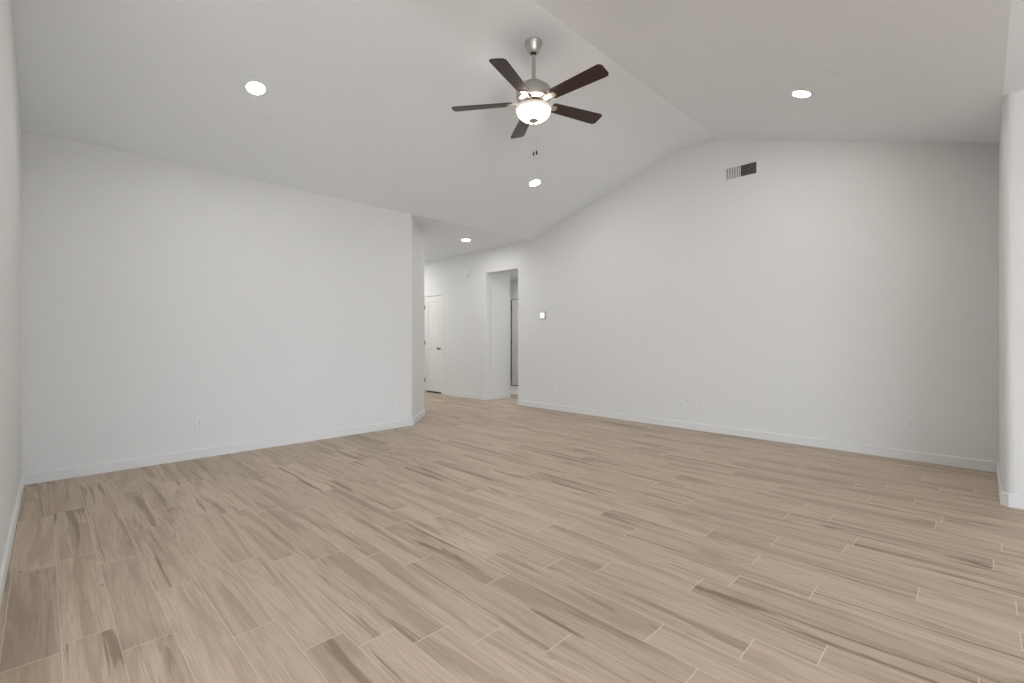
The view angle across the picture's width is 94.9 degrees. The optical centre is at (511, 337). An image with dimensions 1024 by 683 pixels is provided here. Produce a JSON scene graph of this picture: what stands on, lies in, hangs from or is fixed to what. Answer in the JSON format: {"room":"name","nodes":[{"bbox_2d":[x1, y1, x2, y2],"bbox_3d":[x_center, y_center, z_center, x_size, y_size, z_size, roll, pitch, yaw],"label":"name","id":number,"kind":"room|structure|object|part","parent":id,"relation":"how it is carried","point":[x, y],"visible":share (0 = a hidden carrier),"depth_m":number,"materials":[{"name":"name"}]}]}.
{"room":"empty living room","nodes":[
{"label":"empty living room","id":0,"kind":"room"},
{"bbox_2d":[0,0,21,567],"bbox_3d":[-2.760,-0.625,2.479,0.145,3.510,3.012,0,0,-44],"label":"wall","id":1,"kind":"structure","parent":0,"point":[10,115],"depth_m":2.52,"materials":[{"name":"white paint"}]},
{"bbox_2d":[0,474,23,608],"bbox_3d":[-2.700,1.085,2.530,0.013,0.088,2.996,0,0,-44],"label":"baseboard","id":2,"kind":"structure","parent":1,"relation":"attached to","point":[8,548],"depth_m":2.44,"materials":[{"name":"white paint"}]},
{"bbox_2d":[22,130,423,473],"bbox_3d":[-3.880,-0.235,6.521,4.235,2.790,4.290,0,0,-45],"label":"wall","id":3,"kind":"structure","parent":0,"point":[159,296],"depth_m":4.41,"materials":[{"name":"white paint"}]},
{"bbox_2d":[195,417,203,429],"bbox_3d":[-2.942,0.805,4.421,0.070,0.115,0.009,0,0,-45],"label":"power outlet","id":4,"kind":"object","parent":3,"relation":"attached to","point":[199,422],"visible":1,"depth_m":4.42,"materials":[{"name":"white plastic"}]},
{"bbox_2d":[24,409,424,484],"bbox_3d":[-2.549,1.085,6.605,2.558,0.088,5.942,0,0,-1],"label":"baseboard","id":5,"kind":"structure","parent":3,"relation":"attached to","point":[117,465],"depth_m":4.41,"materials":[{"name":"white paint"}]},
{"bbox_2d":[390,397,394,405],"bbox_3d":[-1.490,0.795,5.874,0.070,0.115,0.009,0,0,-45],"label":"power outlet","id":6,"kind":"object","parent":3,"relation":"attached to","point":[392,399],"visible":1,"depth_m":5.87,"materials":[{"name":"white plastic"}]},
{"bbox_2d":[490,271,509,394],"bbox_3d":[-0.249,-0.120,8.823,0.535,2.500,0.120,0,0,-45],"label":"wall","id":7,"kind":"structure","parent":0,"point":[499,281],"depth_m":8.77,"materials":[{"name":"white paint"}]},
{"bbox_2d":[0,385,1023,682],"bbox_3d":[-1.057,1.179,2.479,14.189,0.102,14.000,0,0,-45],"label":"floor","id":8,"kind":"structure","parent":0,"point":[503,540],"depth_m":2.36,"materials":[{"name":"brown wood"}]},
{"bbox_2d":[510,279,517,384],"bbox_3d":[0.721,-0.120,10.479,0.120,2.500,5.200,0,0,-45],"label":"wall","id":9,"kind":"structure","parent":0,"point":[513,283],"depth_m":11.13,"materials":[{"name":"white paint"}]},
{"bbox_2d":[511,300,517,385],"bbox_3d":[0.272,0.115,10.876,0.836,2.030,0.048,0,0,45],"label":"door","id":10,"kind":"structure","parent":9,"relation":"in","point":[514,303],"depth_m":11.07,"materials":[{"name":"white paint"}]},
{"bbox_2d":[510,270,517,279],"bbox_3d":[0.074,-1.420,9.762,2.290,0.100,5.300,0,0,-45],"label":"ceiling","id":11,"kind":"structure","parent":0,"point":[513,273],"depth_m":10.22,"materials":[{"name":"white paint"}]},
{"bbox_2d":[12,0,1023,261],"bbox_3d":[-1.764,-2.110,1.828,11.530,1.020,14.120,0,0,-45],"label":"ceiling","id":12,"kind":"structure","parent":0,"point":[361,96],"depth_m":3.71,"materials":[{"name":"white paint"}]},
{"bbox_2d":[244,80,267,95],"bbox_3d":[-2.015,-1.967,3.698,0.165,0.056,0.165,0,0,1],"label":"recessed light","id":13,"kind":"object","parent":12,"relation":"in","point":[253,87],"visible":1,"depth_m":3.69,"materials":[{"name":"white plastic"}]},
{"bbox_2d":[452,37,608,155],"bbox_3d":[0.209,-1.907,3.727,1.281,0.906,1.233,0,0,-45],"label":"ceiling fan","id":14,"kind":"object","parent":12,"relation":"hanging from","point":[533,96],"visible":1,"depth_m":3.66,"materials":[{"name":"brown wood"}]},
{"bbox_3d":[-0.240,-1.871,3.805,0.492,0.007,0.136,-1,13,7],"label":"blade","id":15,"kind":"part","parent":14,"relation":"part of","materials":[{"name":"brown wood"}]},
{"bbox_3d":[-0.003,-1.876,3.377,0.136,0.006,0.492,12,6,24],"label":"blade","id":16,"kind":"part","parent":14,"relation":"part of","materials":[{"name":"brown wood"}]},
{"bbox_3d":[0.092,-1.878,4.163,0.136,0.006,0.492,-14,2,-11],"label":"blade","id":17,"kind":"part","parent":14,"relation":"part of","materials":[{"name":"brown wood"}]},
{"bbox_3d":[0.172,-1.784,3.755,0.289,0.101,0.289,0,0,-45],"label":"lamp shade","id":18,"kind":"part","parent":14,"relation":"part of","materials":[{"name":"white glass"}]},
{"bbox_3d":[0.536,-1.888,3.957,0.492,0.007,0.136,-1,-12,-29],"label":"blade","id":19,"kind":"part","parent":14,"relation":"part of","materials":[{"name":"brown wood"}]},
{"bbox_3d":[0.477,-1.887,3.471,0.492,0.007,0.136,-1,-13,43],"label":"blade","id":20,"kind":"part","parent":14,"relation":"part of","materials":[{"name":"brown wood"}]},
{"bbox_2d":[528,179,540,186],"bbox_3d":[0.290,-1.974,5.975,0.165,0.056,0.165,0,0,1],"label":"recessed light","id":21,"kind":"object","parent":12,"relation":"in","point":[535,182],"visible":1,"depth_m":5.97,"materials":[{"name":"white plastic"}]},
{"bbox_2d":[790,90,812,97],"bbox_3d":[2.364,-1.994,3.834,0.168,0.056,0.162,0,0,-35],"label":"recessed light","id":22,"kind":"object","parent":12,"relation":"in","point":[796,93],"visible":1,"depth_m":3.83,"materials":[{"name":"white plastic"}]},
{"bbox_2d":[424,139,998,471],"bbox_3d":[0.743,-0.615,7.375,0.120,3.490,9.620,0,0,-45],"label":"wall","id":23,"kind":"structure","parent":0,"point":[842,291],"depth_m":5.17,"materials":[{"name":"white paint"}]},
{"bbox_2d":[424,295,440,391],"bbox_3d":[-1.637,0.118,9.661,0.588,1.956,0.106,0,0,45],"label":"door","id":24,"kind":"structure","parent":23,"relation":"in","point":[432,307],"depth_m":9.68,"materials":[{"name":"white paint"}]},
{"bbox_2d":[424,294,441,393],"bbox_3d":[-1.587,0.119,9.705,0.116,2.021,0.632,0,0,-45],"label":"trim","id":25,"kind":"structure","parent":23,"relation":"attached to","point":[435,294],"depth_m":9.60,"materials":[{"name":"white paint"}]},
{"bbox_2d":[464,268,469,277],"bbox_3d":[-0.856,-1.230,8.873,0.176,0.176,0.022,0,0,45],"label":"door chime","id":26,"kind":"object","parent":23,"relation":"attached to","point":[466,271],"visible":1,"depth_m":8.86,"materials":[{"name":"white plastic"}]},
{"bbox_2d":[442,390,510,400],"bbox_3d":[-0.709,1.085,9.178,0.643,0.088,1.298,0,0,-45],"label":"baseboard","id":27,"kind":"structure","parent":23,"relation":"attached to","point":[444,392],"depth_m":8.81,"materials":[{"name":"white paint"}]},
{"bbox_2d":[539,311,545,318],"bbox_3d":[0.489,-0.362,7.525,0.120,0.124,0.028,0,0,45],"label":"thermostat","id":28,"kind":"object","parent":23,"relation":"attached to","point":[542,315],"visible":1,"depth_m":7.51,"materials":[{"name":"grey plastic"}]},
{"bbox_2d":[551,384,554,391],"bbox_3d":[0.642,0.785,7.385,0.070,0.115,0.009,0,0,45],"label":"power outlet","id":29,"kind":"object","parent":23,"relation":"attached to","point":[552,385],"visible":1,"depth_m":7.37,"materials":[{"name":"white plastic"}]},
{"bbox_2d":[684,397,689,405],"bbox_3d":[2.175,0.790,5.849,0.070,0.115,0.015,0,0,45],"label":"jack plate","id":30,"kind":"object","parent":23,"relation":"attached to","point":[686,399],"visible":1,"depth_m":5.85,"materials":[{"name":"white plastic"}]},
{"bbox_2d":[698,398,703,407],"bbox_3d":[2.301,0.790,5.727,0.070,0.115,0.009,0,0,45],"label":"power outlet","id":31,"kind":"object","parent":23,"relation":"attached to","point":[700,400],"visible":1,"depth_m":5.72,"materials":[{"name":"white plastic"}]},
{"bbox_2d":[724,159,758,181],"bbox_3d":[2.630,-1.917,5.397,0.385,0.172,0.012,0,0,45],"label":"air vent","id":32,"kind":"object","parent":23,"relation":"in","point":[751,168],"visible":1,"depth_m":5.39,"materials":[{"name":"white plastic"}]},
{"bbox_2d":[518,400,1023,509],"bbox_3d":[3.222,1.085,4.024,1.113,0.088,9.935,0,0,-45],"label":"baseboard","id":33,"kind":"structure","parent":23,"relation":"attached to","point":[984,465],"depth_m":4.84,"materials":[{"name":"white paint"}]},
{"bbox_2d":[905,416,914,428],"bbox_3d":[3.681,0.785,4.347,0.070,0.115,0.009,0,0,45],"label":"power outlet","id":34,"kind":"object","parent":23,"relation":"attached to","point":[909,421],"visible":1,"depth_m":4.35,"materials":[{"name":"white plastic"}]},
{"bbox_2d":[999,89,1023,495],"bbox_3d":[5.261,-0.260,2.079,1.220,2.840,4.300,0,0,-45],"label":"wall","id":35,"kind":"structure","parent":0,"point":[1011,137],"depth_m":3.14,"materials":[{"name":"white paint"}]}
]}

